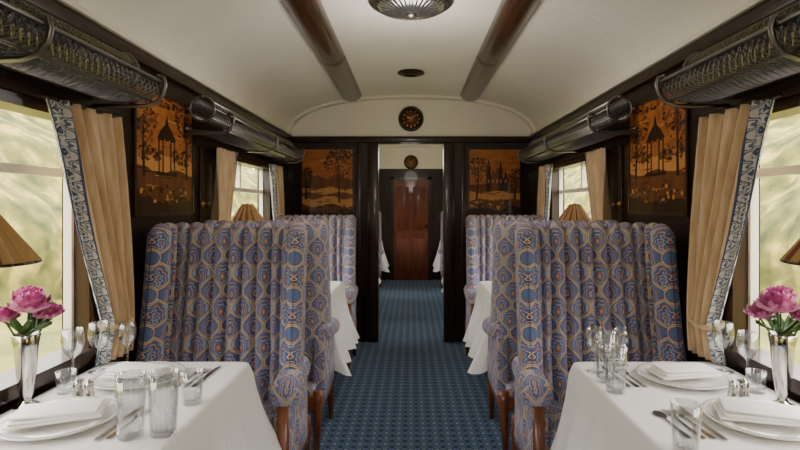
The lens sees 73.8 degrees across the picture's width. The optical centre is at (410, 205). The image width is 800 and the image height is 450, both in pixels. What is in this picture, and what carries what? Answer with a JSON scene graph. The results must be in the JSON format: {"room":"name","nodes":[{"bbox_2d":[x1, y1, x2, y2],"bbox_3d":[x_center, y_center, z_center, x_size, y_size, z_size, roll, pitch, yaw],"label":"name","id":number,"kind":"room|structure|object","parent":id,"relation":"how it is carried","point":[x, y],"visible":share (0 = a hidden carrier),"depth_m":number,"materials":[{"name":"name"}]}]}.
{"room":"train carriage","nodes":[
{"label":"train carriage","id":0,"kind":"room"},
{"bbox_2d":[0,0,287,414],"bbox_3d":[-1.270,0.320,3.675,0.100,2.060,12.350,0,0,0],"label":"wall","id":1,"kind":"structure","parent":0,"point":[140,226],"depth_m":2.40,"materials":[{"name":"brown wood"}]},
{"bbox_2d":[0,162,73,349],"bbox_3d":[-1.280,0.113,1.370,0.030,0.845,1.260,0,0,0],"label":"bar","id":2,"kind":"object","parent":1,"relation":"attached to","point":[68,217],"visible":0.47,"depth_m":1.99,"materials":[{"name":"beige paint"}]},
{"bbox_2d":[0,89,97,405],"bbox_3d":[-1.250,0.116,1.370,0.120,0.928,1.360,0,0,0],"label":"frame","id":3,"kind":"object","parent":1,"relation":"attached to","point":[85,309],"visible":0.29,"depth_m":1.93,"materials":[{"name":"brown wood"}]},
{"bbox_2d":[0,76,128,123],"bbox_3d":[-1.214,-0.367,-0.105,0.013,0.035,4.790,0,0,0],"label":"trim","id":4,"kind":"structure","parent":1,"relation":"attached to","point":[5,83],"depth_m":1.72,"materials":[{"name":"brown wood"}]},
{"bbox_2d":[0,0,166,107],"bbox_3d":[-1.078,-0.484,1.075,0.282,0.217,1.970,0,0,0],"label":"luggage rack","id":5,"kind":"object","parent":1,"relation":"attached to","point":[106,87],"visible":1,"depth_m":1.62,"materials":[{"name":"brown metal"}]},
{"bbox_2d":[40,93,134,365],"bbox_3d":[-1.173,0.117,1.942,0.095,0.947,0.524,0,0,3],"label":"curtain","id":6,"kind":"object","parent":1,"relation":"hanging from","point":[90,142],"visible":0.99,"depth_m":2.00,"materials":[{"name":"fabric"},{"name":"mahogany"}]},
{"bbox_2d":[102,346,136,363],"bbox_3d":[-1.210,0.635,1.399,0.021,0.030,7.799,0,0,0],"label":"trim","id":7,"kind":"structure","parent":1,"relation":"attached to","point":[133,352],"depth_m":2.25,"materials":[{"name":"brown wood"}]},
{"bbox_2d":[24,0,290,140],"bbox_3d":[-1.206,-0.663,1.399,0.031,0.057,7.799,0,0,0],"label":"trim","id":8,"kind":"structure","parent":1,"relation":"attached to","point":[55,8],"depth_m":2.35,"materials":[{"name":"brown wood"}]},
{"bbox_2d":[132,83,193,216],"bbox_3d":[-1.213,-0.250,2.645,0.014,0.596,0.636,0,0,0],"label":"panel","id":9,"kind":"object","parent":1,"relation":"attached to","point":[162,155],"visible":0.86,"depth_m":2.60,"materials":[{"name":"brown wood"}]},
{"bbox_2d":[56,0,292,135],"bbox_3d":[-1.198,-0.704,1.399,0.046,0.023,7.799,0,0,0],"label":"trim","id":10,"kind":"structure","parent":1,"relation":"attached to","point":[71,4],"depth_m":2.42,"materials":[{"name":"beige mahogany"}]},
{"bbox_2d":[199,146,203,223],"bbox_3d":[-1.214,0.134,3.090,0.012,0.963,0.050,0,0,0],"label":"trim","id":11,"kind":"structure","parent":1,"relation":"attached to","point":[201,148],"depth_m":3.07,"materials":[{"name":"brown wood"}]},
{"bbox_2d":[211,146,237,221],"bbox_3d":[-1.157,0.117,3.338,0.095,0.947,0.463,0,0,3],"label":"curtain","id":12,"kind":"object","parent":1,"relation":"hanging from","point":[226,160],"visible":0.41,"depth_m":3.26,"materials":[{"name":"beige fabric"}]},
{"bbox_2d":[194,138,288,170],"bbox_3d":[-1.214,-0.367,4.149,0.013,0.035,2.299,0,0,0],"label":"trim","id":13,"kind":"structure","parent":1,"relation":"attached to","point":[197,141],"depth_m":3.75,"materials":[{"name":"brown wood"}]},
{"bbox_2d":[214,150,270,221],"bbox_3d":[-1.250,0.116,3.955,0.120,0.928,1.310,0,0,0],"label":"frame","id":14,"kind":"object","parent":1,"relation":"attached to","point":[244,162],"visible":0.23,"depth_m":4.56,"materials":[{"name":"brown wood"}]},
{"bbox_2d":[184,95,304,163],"bbox_3d":[-1.078,-0.484,3.785,0.282,0.217,1.890,0,0,0],"label":"luggage rack","id":15,"kind":"object","parent":1,"relation":"attached to","point":[240,132],"visible":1,"depth_m":3.23,"materials":[{"name":"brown metal"}]},
{"bbox_2d":[234,164,262,216],"bbox_3d":[-1.280,0.113,3.955,0.030,0.845,1.210,0,0,0],"label":"bar","id":16,"kind":"object","parent":1,"relation":"attached to","point":[237,188],"visible":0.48,"depth_m":4.31,"materials":[{"name":"beige paint"}]},
{"bbox_2d":[268,163,284,219],"bbox_3d":[-1.172,0.117,4.602,0.095,0.947,0.464,0,0,3],"label":"curtain","id":17,"kind":"object","parent":1,"relation":"hanging from","point":[275,171],"visible":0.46,"depth_m":4.56,"materials":[{"name":"beige fabric"}]},
{"bbox_2d":[72,0,749,148],"bbox_3d":[0.000,-0.910,3.675,2.684,0.460,12.350,0,0,0],"label":"ceiling","id":18,"kind":"structure","parent":0,"point":[254,52],"depth_m":3.19,"materials":[{"name":"white paint"}]},
{"bbox_2d":[281,0,361,101],"bbox_3d":[-0.565,-1.029,1.310,0.200,0.080,7.620,0,0,0],"label":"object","id":19,"kind":"object","parent":18,"relation":"attached to","point":[311,18],"visible":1,"depth_m":3.27,"materials":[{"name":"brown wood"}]},
{"bbox_2d":[368,0,453,20],"bbox_3d":[0.000,-1.030,2.780,0.450,0.100,0.450,0,0,0],"label":"ceiling lamp","id":20,"kind":"object","parent":18,"relation":"attached to","point":[406,10],"depth_m":2.74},
{"bbox_2d":[397,69,424,76],"bbox_3d":[0.000,-1.065,4.300,0.220,0.030,0.220,0,0,0],"label":"ceiling vent","id":21,"kind":"object","parent":18,"relation":"attached to","point":[405,72],"depth_m":4.25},
{"bbox_2d":[460,0,540,101],"bbox_3d":[0.565,-1.029,1.310,0.200,0.080,7.620,0,0,0],"label":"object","id":22,"kind":"object","parent":18,"relation":"attached to","point":[510,18],"visible":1,"depth_m":3.27,"materials":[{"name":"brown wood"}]},
{"bbox_2d":[307,280,514,449],"bbox_3d":[0.000,1.400,3.675,2.680,0.100,12.350,0,0,0],"label":"floor","id":23,"kind":"structure","parent":0,"point":[410,388],"depth_m":3.88,"materials":[{"name":"blue carpet"}]},
{"bbox_2d":[0,362,280,449],"bbox_3d":[-0.836,0.975,1.682,0.762,0.750,1.061,0,0,0],"label":"tablecloth","id":24,"kind":"object","parent":23,"relation":"on","point":[231,414],"visible":0.73,"depth_m":1.66,"materials":[{"name":"white fabric"}]},
{"bbox_2d":[0,214,41,267],"bbox_3d":[-1.075,0.290,1.300,0.290,0.620,0.291,0,0,0],"label":"table lamp","id":25,"kind":"object","parent":24,"relation":"on","point":[15,251],"visible":1,"depth_m":1.30,"materials":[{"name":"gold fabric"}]},
{"bbox_2d":[0,285,65,409],"bbox_3d":[-1.144,0.421,1.596,0.154,0.358,0.164,0,0,3],"label":"flower vase","id":26,"kind":"object","parent":24,"relation":"on","point":[31,300],"visible":0.99,"depth_m":1.58,"materials":[{"name":"silver metal"}]},
{"bbox_2d":[0,397,120,440],"bbox_3d":[-0.970,0.590,1.470,0.300,0.021,0.300,0,0,0],"label":"dinner plate","id":27,"kind":"object","parent":24,"relation":"on","point":[57,430],"visible":0.59,"depth_m":1.42,"materials":[{"name":"white ceramic"}]},
{"bbox_2d":[0,397,110,430],"bbox_3d":[-0.970,0.566,1.470,0.230,0.027,0.135,0,0,-20],"label":"folded napkin","id":28,"kind":"object","parent":27,"relation":"on","point":[37,414],"visible":1,"depth_m":1.44,"materials":[{"name":"white fabric"}]},
{"bbox_2d":[60,327,84,384],"bbox_3d":[-1.155,0.510,1.820,0.072,0.180,0.072,0,0,22],"label":"wine glass","id":29,"kind":"object","parent":24,"relation":"on","point":[62,331],"visible":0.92,"depth_m":1.81,"materials":[{"name":"clear glass"}]},
{"bbox_2d":[72,378,83,397],"bbox_3d":[-1.040,0.568,1.665,0.034,0.064,0.034,0,0,0],"label":"salt shaker","id":30,"kind":"object","parent":24,"relation":"on","point":[78,391],"visible":0.88,"depth_m":1.66,"materials":[{"name":"grey"}]},
{"bbox_2d":[83,379,94,396],"bbox_3d":[-1.000,0.568,1.655,0.034,0.064,0.034,0,0,0],"label":"salt shaker","id":31,"kind":"object","parent":24,"relation":"on","point":[89,385],"visible":0.85,"depth_m":1.65,"materials":[{"name":"grey metal"}]},
{"bbox_2d":[94,406,143,441],"bbox_3d":[-0.801,0.597,1.472,0.020,0.004,0.233,0,0,1],"label":"table knife","id":32,"kind":"object","parent":24,"relation":"on","point":[104,434],"visible":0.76,"depth_m":1.45,"materials":[{"name":"silver metal"}]},
{"bbox_2d":[106,409,150,439],"bbox_3d":[-0.775,0.598,1.466,0.023,0.002,0.203,0,0,1],"label":"fork","id":33,"kind":"object","parent":24,"relation":"on","point":[139,414],"visible":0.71,"depth_m":1.46,"materials":[{"name":"silver metal"}]},
{"bbox_2d":[114,369,146,441],"bbox_3d":[-0.728,0.517,1.385,0.076,0.165,0.076,0,0,0],"label":"glass tumbler","id":34,"kind":"object","parent":24,"relation":"on","point":[145,371],"visible":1,"depth_m":1.37,"materials":[{"name":"clear glass"}]},
{"bbox_2d":[89,361,185,389],"bbox_3d":[-0.940,0.590,1.840,0.300,0.021,0.300,0,0,0],"label":"dinner plate","id":35,"kind":"object","parent":24,"relation":"on","point":[101,383],"visible":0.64,"depth_m":1.80,"materials":[{"name":"white ceramic"}]},
{"bbox_2d":[99,362,175,378],"bbox_3d":[-0.940,0.566,1.840,0.210,0.028,0.120,0,0,6],"label":"folded napkin","id":36,"kind":"object","parent":35,"relation":"on","point":[137,368],"visible":1,"depth_m":1.80,"materials":[{"name":"white fabric"}]},
{"bbox_2d":[148,367,178,438],"bbox_3d":[-0.650,0.517,1.400,0.076,0.165,0.076,0,0,0],"label":"glass tumbler","id":37,"kind":"object","parent":24,"relation":"on","point":[177,370],"visible":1,"depth_m":1.39,"materials":[{"name":"clear glass"}]},
{"bbox_2d":[181,367,203,406],"bbox_3d":[-0.665,0.550,1.620,0.065,0.100,0.065,0,0,0],"label":"glass tumbler","id":38,"kind":"object","parent":24,"relation":"on","point":[201,372],"visible":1,"depth_m":1.61,"materials":[{"name":"clear glass"}]},
{"bbox_2d":[191,366,220,387],"bbox_3d":[-0.716,0.597,1.871,0.020,0.004,0.233,0,0,2],"label":"table knife","id":39,"kind":"object","parent":24,"relation":"on","point":[211,372],"visible":1,"depth_m":1.85,"materials":[{"name":"silver metal"}]},
{"bbox_2d":[135,222,310,449],"bbox_3d":[-0.827,0.716,2.355,0.761,1.277,0.561,0,0,0],"label":"wingback armchair","id":40,"kind":"object","parent":23,"relation":"on","point":[224,291],"visible":0.75,"depth_m":2.44,"materials":[{"name":"fabric"}]},
{"bbox_2d":[261,400,273,427],"bbox_3d":[-0.827,0.940,2.275,0.544,0.120,0.350,0,0,0],"label":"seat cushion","id":41,"kind":"object","parent":40,"relation":"on","point":[268,406],"depth_m":2.30,"materials":[{"name":"fabric"}]},
{"bbox_2d":[204,220,339,449],"bbox_3d":[-0.827,0.716,3.125,0.761,1.277,0.561,0,0,0],"label":"wingback armchair","id":42,"kind":"object","parent":23,"relation":"on","point":[321,327],"visible":0.26,"depth_m":2.98,"materials":[{"name":"fabric"}]},
{"bbox_2d":[275,215,357,370],"bbox_3d":[-0.827,0.716,4.555,0.761,1.277,0.561,0,0,0],"label":"wingback armchair","id":43,"kind":"object","parent":23,"relation":"on","point":[342,229],"visible":0.35,"depth_m":4.63,"materials":[{"name":"fabric"}]},
{"bbox_2d":[330,281,358,375],"bbox_3d":[-0.785,0.975,3.848,0.829,0.750,1.060,0,0,0],"label":"dining table","id":44,"kind":"object","parent":23,"relation":"on","point":[345,339],"visible":0.32,"depth_m":3.83,"materials":[{"name":"white fabric"}]},
{"bbox_2d":[231,203,265,221],"bbox_3d":[-1.075,0.290,3.500,0.290,0.620,0.291,0,0,0],"label":"table lamp","id":45,"kind":"object","parent":44,"relation":"on","point":[247,211],"visible":0.39,"depth_m":3.44,"materials":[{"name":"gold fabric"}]},
{"bbox_2d":[379,211,383,288],"bbox_3d":[-0.827,0.716,8.565,0.761,1.277,0.561,0,0,0],"label":"wingback armchair","id":46,"kind":"object","parent":23,"relation":"on","point":[381,251],"visible":0.06,"depth_m":8.46,"materials":[{"name":"fabric"}]},
{"bbox_2d":[382,243,389,271],"bbox_3d":[-0.769,0.975,9.079,0.862,0.750,1.024,0,0,0],"label":"dining table","id":47,"kind":"object","parent":23,"relation":"on","point":[385,264],"visible":0.24,"depth_m":8.64,"materials":[{"name":"white fabric"}]},
{"bbox_2d":[433,243,439,271],"bbox_3d":[0.778,0.975,9.080,0.844,0.750,0.989,0,0,0],"label":"dining table","id":48,"kind":"object","parent":23,"relation":"on","point":[436,264],"visible":0.2,"depth_m":8.69,"materials":[{"name":"white fabric"}]},
{"bbox_2d":[438,211,442,287],"bbox_3d":[0.827,0.716,8.565,0.761,1.277,0.561,0,0,0],"label":"wingback armchair","id":49,"kind":"object","parent":23,"relation":"on","point":[440,251],"visible":0.09,"depth_m":8.46,"materials":[{"name":"fabric"}]},
{"bbox_2d":[463,281,491,373],"bbox_3d":[0.780,0.975,3.860,0.839,0.750,0.988,0,0,0],"label":"dining table","id":50,"kind":"object","parent":23,"relation":"on","point":[475,338],"visible":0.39,"depth_m":3.69,"materials":[{"name":"white fabric"}]},
{"bbox_2d":[556,203,591,221],"bbox_3d":[1.075,0.290,3.500,0.290,0.620,0.291,0,0,0],"label":"table lamp","id":51,"kind":"object","parent":50,"relation":"on","point":[574,211],"visible":0.35,"depth_m":3.44,"materials":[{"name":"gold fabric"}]},
{"bbox_2d":[464,215,545,360],"bbox_3d":[0.827,0.716,4.555,0.761,1.277,0.561,0,0,0],"label":"wingback armchair","id":52,"kind":"object","parent":23,"relation":"on","point":[479,229],"visible":0.34,"depth_m":4.63,"materials":[{"name":"fabric"}]},
{"bbox_2d":[482,220,617,449],"bbox_3d":[0.827,0.716,3.125,0.761,1.277,0.561,0,0,0],"label":"wingback armchair","id":53,"kind":"object","parent":23,"relation":"on","point":[500,327],"visible":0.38,"depth_m":2.98,"materials":[{"name":"fabric"}]},
{"bbox_2d":[511,222,686,449],"bbox_3d":[0.827,0.716,2.355,0.761,1.277,0.561,0,0,0],"label":"wingback armchair","id":54,"kind":"object","parent":23,"relation":"on","point":[571,277],"visible":0.77,"depth_m":2.43,"materials":[{"name":"fabric"}]},
{"bbox_2d":[548,400,563,447],"bbox_3d":[0.827,0.940,2.275,0.544,0.120,0.350,0,0,0],"label":"seat cushion","id":55,"kind":"object","parent":54,"relation":"on","point":[555,408],"depth_m":2.22,"materials":[{"name":"fabric"}]},
{"bbox_2d":[550,362,799,449],"bbox_3d":[0.833,0.975,1.622,0.733,0.750,1.048,0,0,0],"label":"tablecloth","id":56,"kind":"object","parent":23,"relation":"on","point":[592,418],"visible":0.69,"depth_m":1.66,"materials":[{"name":"white fabric"}]},
{"bbox_2d":[595,330,616,383],"bbox_3d":[0.665,0.515,1.820,0.071,0.170,0.071,0,0,0],"label":"glass tumbler","id":57,"kind":"object","parent":56,"relation":"on","point":[596,333],"visible":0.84,"depth_m":1.81,"materials":[{"name":"clear glass"}]},
{"bbox_2d":[604,343,626,394],"bbox_3d":[0.660,0.525,1.720,0.071,0.150,0.071,0,0,0],"label":"glass tumbler","id":58,"kind":"object","parent":56,"relation":"on","point":[605,346],"visible":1,"depth_m":1.71,"materials":[{"name":"clear glass"}]},
{"bbox_2d":[653,410,692,439],"bbox_3d":[0.715,0.598,1.461,0.034,0.002,0.190,0,0,-1],"label":"spoon","id":59,"kind":"object","parent":56,"relation":"on","point":[656,413],"visible":0.99,"depth_m":1.49,"materials":[{"name":"silver metal"}]},
{"bbox_2d":[661,409,705,439],"bbox_3d":[0.748,0.598,1.466,0.023,0.002,0.203,0,0,-1],"label":"fork","id":60,"kind":"object","parent":56,"relation":"on","point":[675,416],"visible":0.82,"depth_m":1.46,"materials":[{"name":"silver metal"}]},
{"bbox_2d":[636,361,732,389],"bbox_3d":[0.940,0.590,1.840,0.300,0.021,0.300,0,0,0],"label":"dinner plate","id":61,"kind":"object","parent":56,"relation":"on","point":[710,383],"visible":0.65,"depth_m":1.80,"materials":[{"name":"white ceramic"}]},
{"bbox_2d":[645,363,722,379],"bbox_3d":[0.940,0.566,1.840,0.210,0.028,0.120,0,0,-6],"label":"folded napkin","id":62,"kind":"object","parent":61,"relation":"on","point":[666,371],"visible":1,"depth_m":1.80,"materials":[{"name":"white fabric"}]},
{"bbox_2d":[670,398,701,449],"bbox_3d":[0.670,0.540,1.300,0.069,0.120,0.069,0,0,0],"label":"glass tumbler","id":63,"kind":"object","parent":56,"relation":"on","point":[671,400],"visible":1,"depth_m":1.29,"materials":[{"name":"clear glass"}]},
{"bbox_2d":[673,409,715,439],"bbox_3d":[0.775,0.598,1.466,0.023,0.002,0.203,0,0,-1],"label":"fork","id":64,"kind":"object","parent":56,"relation":"on","point":[677,411],"visible":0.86,"depth_m":1.46,"materials":[{"name":"silver metal"}]},
{"bbox_2d":[680,406,727,441],"bbox_3d":[0.799,0.597,1.472,0.020,0.004,0.233,0,0,-1],"label":"table knife","id":65,"kind":"object","parent":56,"relation":"on","point":[717,434],"visible":0.95,"depth_m":1.44,"materials":[{"name":"silver metal"}]},
{"bbox_2d":[727,379,738,396],"bbox_3d":[1.000,0.568,1.655,0.034,0.064,0.034,0,0,0],"label":"salt shaker","id":66,"kind":"object","parent":56,"relation":"on","point":[732,385],"visible":0.9,"depth_m":1.65,"materials":[{"name":"grey metal"}]},
{"bbox_2d":[738,378,749,397],"bbox_3d":[1.040,0.568,1.665,0.034,0.064,0.034,0,0,0],"label":"salt shaker","id":67,"kind":"object","parent":56,"relation":"on","point":[743,391],"visible":0.88,"depth_m":1.66,"materials":[{"name":"grey"}]},
{"bbox_2d":[701,397,799,440],"bbox_3d":[0.970,0.590,1.470,0.300,0.021,0.300,0,0,0],"label":"dinner plate","id":68,"kind":"object","parent":56,"relation":"on","point":[779,432],"visible":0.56,"depth_m":1.43,"materials":[{"name":"white ceramic"}]},
{"bbox_2d":[711,396,799,426],"bbox_3d":[0.970,0.566,1.470,0.230,0.027,0.135,0,0,20],"label":"folded napkin","id":69,"kind":"object","parent":68,"relation":"on","point":[727,408],"visible":1,"depth_m":1.44,"materials":[{"name":"white fabric"}]},
{"bbox_2d":[743,284,799,405],"bbox_3d":[1.104,0.421,1.596,0.156,0.358,0.168,0,0,0],"label":"flower vase","id":70,"kind":"object","parent":56,"relation":"on","point":[778,299],"visible":0.98,"depth_m":1.58,"materials":[{"name":"silver metal"}]},
{"bbox_2d":[780,238,799,265],"bbox_3d":[1.075,0.290,1.300,0.290,0.620,0.291,0,0,0],"label":"table lamp","id":71,"kind":"object","parent":56,"relation":"on","point":[792,256],"visible":1,"depth_m":1.33,"materials":[{"name":"brown fabric"}]},
{"bbox_2d":[288,99,533,341],"bbox_3d":[0.000,0.134,5.350,2.440,2.433,0.100,0,0,0],"label":"wall","id":72,"kind":"structure","parent":0,"point":[371,117],"depth_m":5.30,"materials":[{"name":"beige paint"}]},
{"bbox_2d":[300,148,353,215],"bbox_3d":[-0.830,-0.230,5.293,0.536,0.696,0.014,0,0,0],"label":"panel","id":73,"kind":"object","parent":72,"relation":"attached to","point":[326,174],"visible":1,"depth_m":5.29,"materials":[{"name":"brown wood"}]},
{"bbox_2d":[357,143,360,341],"bbox_3d":[-0.520,0.360,5.294,0.040,1.979,0.012,0,0,0],"label":"trim","id":74,"kind":"structure","parent":72,"relation":"attached to","point":[358,144],"depth_m":5.29,"materials":[{"name":"brown wood"}]},
{"bbox_2d":[368,143,377,341],"bbox_3d":[-0.378,0.362,5.285,0.105,1.975,0.030,0,0,0],"label":"trim","id":75,"kind":"structure","parent":72,"relation":"attached to","point":[372,147],"depth_m":5.27,"materials":[{"name":"brown wood"}]},
{"bbox_2d":[291,136,530,142],"bbox_3d":[0.000,-0.660,5.282,2.370,0.060,0.035,0,0,0],"label":"trim","id":76,"kind":"structure","parent":72,"relation":"attached to","point":[294,139],"depth_m":5.26,"materials":[{"name":"brown wood"}]},
{"bbox_2d":[286,95,535,132],"bbox_3d":[0.000,-0.879,5.240,2.440,0.410,0.120,0,0,0],"label":"trim","id":77,"kind":"structure","parent":72,"relation":"attached to","point":[297,118],"depth_m":5.21,"materials":[{"name":"beige paint"}]},
{"bbox_2d":[398,106,423,131],"bbox_3d":[0.000,-0.865,5.282,0.250,0.250,0.035,0,0,0],"label":"wall clock","id":78,"kind":"object","parent":72,"relation":"attached to","point":[410,118],"visible":1,"depth_m":5.28,"materials":[{"name":"brown wood"}]},
{"bbox_2d":[444,143,453,341],"bbox_3d":[0.378,0.362,5.285,0.105,1.975,0.030,0,0,0],"label":"trim","id":79,"kind":"structure","parent":72,"relation":"attached to","point":[448,147],"depth_m":5.27,"materials":[{"name":"brown wood"}]},
{"bbox_2d":[461,143,464,341],"bbox_3d":[0.520,0.360,5.294,0.040,1.979,0.012,0,0,0],"label":"trim","id":80,"kind":"structure","parent":72,"relation":"attached to","point":[462,144],"depth_m":5.29,"materials":[{"name":"brown wood"}]},
{"bbox_2d":[468,148,521,215],"bbox_3d":[0.830,-0.230,5.293,0.536,0.696,0.014,0,0,0],"label":"panel","id":81,"kind":"object","parent":72,"relation":"attached to","point":[494,174],"visible":0.99,"depth_m":5.29,"materials":[{"name":"brown wood"}]},
{"bbox_2d":[379,147,442,279],"bbox_3d":[0.000,0.134,9.800,2.440,2.433,0.100,0,0,0],"label":"wall","id":82,"kind":"structure","parent":0,"point":[385,175],"depth_m":9.75,"materials":[{"name":"brown wood"}]},
{"bbox_2d":[394,180,427,279],"bbox_3d":[0.000,0.435,9.729,0.620,1.830,0.040,0,0,0],"label":"door","id":83,"kind":"structure","parent":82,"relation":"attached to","point":[410,234],"depth_m":9.71,"materials":[{"name":"brown wood"}]},
{"bbox_2d":[397,187,408,230],"bbox_3d":[-0.145,0.050,9.703,0.210,0.800,0.017,0,0,0],"label":"panel","id":84,"kind":"object","parent":83,"relation":"attached to","point":[402,192],"visible":1,"depth_m":9.69,"materials":[{"name":"brown wood"}]},
{"bbox_2d":[397,239,408,271],"bbox_3d":[-0.145,0.900,9.703,0.210,0.600,0.017,0,0,0],"label":"panel","id":85,"kind":"object","parent":83,"relation":"attached to","point":[402,244],"visible":1,"depth_m":9.69,"materials":[{"name":"brown wood"}]},
{"bbox_2d":[413,187,424,230],"bbox_3d":[0.145,0.050,9.703,0.210,0.800,0.017,0,0,0],"label":"panel","id":86,"kind":"object","parent":83,"relation":"attached to","point":[418,192],"visible":1,"depth_m":9.69,"materials":[{"name":"brown wood"}]},
{"bbox_2d":[413,239,424,271],"bbox_3d":[0.145,0.900,9.703,0.210,0.600,0.017,0,0,0],"label":"panel","id":87,"kind":"object","parent":83,"relation":"attached to","point":[418,244],"visible":1,"depth_m":9.69,"materials":[{"name":"brown wood"}]},
{"bbox_2d":[391,177,430,279],"bbox_3d":[0.000,0.410,9.719,0.740,1.880,0.060,0,0,0],"label":"door frame","id":88,"kind":"structure","parent":82,"relation":"attached to","point":[392,178],"depth_m":9.69,"materials":[{"name":"brown wood"}]},
{"bbox_2d":[404,155,417,168],"bbox_3d":[0.000,-0.800,9.732,0.260,0.260,0.035,0,0,0],"label":"wall clock","id":89,"kind":"object","parent":82,"relation":"attached to","point":[410,162],"visible":1,"depth_m":9.73,"materials":[{"name":"brown wood"}]},
{"bbox_2d":[534,8,799,403],"bbox_3d":[1.270,0.320,3.675,0.100,2.060,12.350,0,0,0],"label":"wall","id":90,"kind":"structure","parent":0,"point":[680,226],"depth_m":2.41,"materials":[{"name":"brown wood"}]},
{"bbox_2d":[537,163,553,220],"bbox_3d":[1.172,0.117,4.602,0.095,0.947,0.464,0,0,-3],"label":"curtain","id":91,"kind":"object","parent":90,"relation":"hanging from","point":[545,172],"visible":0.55,"depth_m":4.55,"materials":[{"name":"beige fabric"}]},
{"bbox_2d":[559,164,587,216],"bbox_3d":[1.280,0.113,3.955,0.030,0.845,1.210,0,0,0],"label":"bar","id":92,"kind":"object","parent":90,"relation":"attached to","point":[583,188],"visible":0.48,"depth_m":4.28,"materials":[{"name":"beige paint"}]},
{"bbox_2d":[517,95,637,163],"bbox_3d":[1.078,-0.484,3.785,0.282,0.217,1.890,0,0,0],"label":"luggage rack","id":93,"kind":"object","parent":90,"relation":"attached to","point":[581,132],"visible":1,"depth_m":3.23,"materials":[{"name":"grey metal"}]},
{"bbox_2d":[519,119,632,160],"bbox_3d":[1.079,-0.434,3.785,0.243,0.073,1.870,0,0,0],"label":"tray","id":94,"kind":"object","parent":93,"relation":"on","point":[588,134],"depth_m":3.39,"materials":[{"name":"brown metal"}]},
{"bbox_2d":[551,150,607,221],"bbox_3d":[1.250,0.116,3.955,0.120,0.928,1.310,0,0,0],"label":"frame","id":95,"kind":"object","parent":90,"relation":"attached to","point":[577,162],"visible":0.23,"depth_m":4.56,"materials":[{"name":"brown wood"}]},
{"bbox_2d":[533,138,627,170],"bbox_3d":[1.214,-0.367,4.149,0.013,0.035,2.299,0,0,0],"label":"trim","id":96,"kind":"structure","parent":90,"relation":"attached to","point":[624,141],"depth_m":3.75,"materials":[{"name":"brown wood"}]},
{"bbox_2d":[584,146,610,221],"bbox_3d":[1.157,0.117,3.338,0.095,0.947,0.463,0,0,-3],"label":"curtain","id":97,"kind":"object","parent":90,"relation":"hanging from","point":[595,160],"visible":0.45,"depth_m":3.26,"materials":[{"name":"curtain fabric"},{"name":"patterned trim fabric"}]},
{"bbox_2d":[618,146,622,223],"bbox_3d":[1.214,0.134,3.090,0.012,0.963,0.050,0,0,0],"label":"trim","id":98,"kind":"structure","parent":90,"relation":"attached to","point":[620,148],"depth_m":3.07,"materials":[{"name":"brown wood"}]},
{"bbox_2d":[529,0,765,135],"bbox_3d":[1.198,-0.704,1.399,0.046,0.023,7.799,0,0,0],"label":"trim","id":99,"kind":"structure","parent":90,"relation":"attached to","point":[750,4],"depth_m":2.42,"materials":[{"name":"beige paint"}]},
{"bbox_2d":[628,83,689,216],"bbox_3d":[1.213,-0.250,2.645,0.014,0.596,0.636,0,0,0],"label":"panel","id":100,"kind":"object","parent":90,"relation":"attached to","point":[659,155],"visible":0.91,"depth_m":2.61,"materials":[{"name":"brown wood"}]},
{"bbox_2d":[531,0,797,140],"bbox_3d":[1.206,-0.663,1.399,0.031,0.057,7.799,0,0,0],"label":"trim","id":101,"kind":"structure","parent":90,"relation":"attached to","point":[766,8],"depth_m":2.35,"materials":[{"name":"brown wood"}]},
{"bbox_2d":[685,346,719,363],"bbox_3d":[1.210,0.635,1.399,0.021,0.030,7.799,0,0,0],"label":"trim","id":102,"kind":"structure","parent":90,"relation":"attached to","point":[688,352],"depth_m":2.25,"materials":[{"name":"brown wood"}]},
{"bbox_2d":[655,0,799,107],"bbox_3d":[1.078,-0.484,1.075,0.282,0.217,1.970,0,0,0],"label":"luggage rack","id":103,"kind":"object","parent":90,"relation":"attached to","point":[714,87],"visible":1,"depth_m":1.68,"materials":[{"name":"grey metal"}]},
{"bbox_2d":[686,93,781,365],"bbox_3d":[1.173,0.117,1.942,0.095,0.947,0.524,0,0,-3],"label":"curtain","id":104,"kind":"object","parent":90,"relation":"hanging from","point":[730,142],"visible":0.99,"depth_m":2.00,"materials":[{"name":"beige fabric"},{"name":"blue patterned fabric trim"}]},
{"bbox_2d":[693,83,799,123],"bbox_3d":[1.214,-0.367,-0.105,0.013,0.035,4.790,0,0,0],"label":"trim","id":105,"kind":"structure","parent":90,"relation":"attached to","point":[792,90],"depth_m":1.82,"materials":[{"name":"brown wood"}]},
{"bbox_2d":[723,95,799,394],"bbox_3d":[1.250,0.116,1.370,0.120,0.928,1.360,0,0,0],"label":"frame","id":106,"kind":"object","parent":90,"relation":"attached to","point":[737,297],"visible":0.33,"depth_m":2.00,"materials":[{"name":"brown wood"}]},
{"bbox_2d":[748,165,799,349],"bbox_3d":[1.280,0.113,1.370,0.030,0.845,1.260,0,0,0],"label":"bar","id":107,"kind":"object","parent":90,"relation":"attached to","point":[753,215],"visible":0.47,"depth_m":1.99,"materials":[{"name":"beige paint"}]},
{"label":"outside","id":108,"kind":"structure","parent":0,"visible":0},
{"bbox_2d":[0,299,799,373],"bbox_3d":[0.000,2.450,5.000,120.000,0.001,110.000,0,0,0],"label":"grass field","id":109,"kind":"structure","parent":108,"point":[49,343],"depth_m":9.71,"materials":[{"name":"green plant"}]},
{"bbox_2d":[0,109,256,306],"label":"window","id":110,"kind":"structure","parent":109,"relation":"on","point":[31,204],"depth_m":14.44,"materials":[{"name":"clear glass"}]},
{"bbox_2d":[565,114,799,304],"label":"window","id":111,"kind":"structure","parent":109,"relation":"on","point":[779,195],"depth_m":14.96,"materials":[{"name":"clear glass"}]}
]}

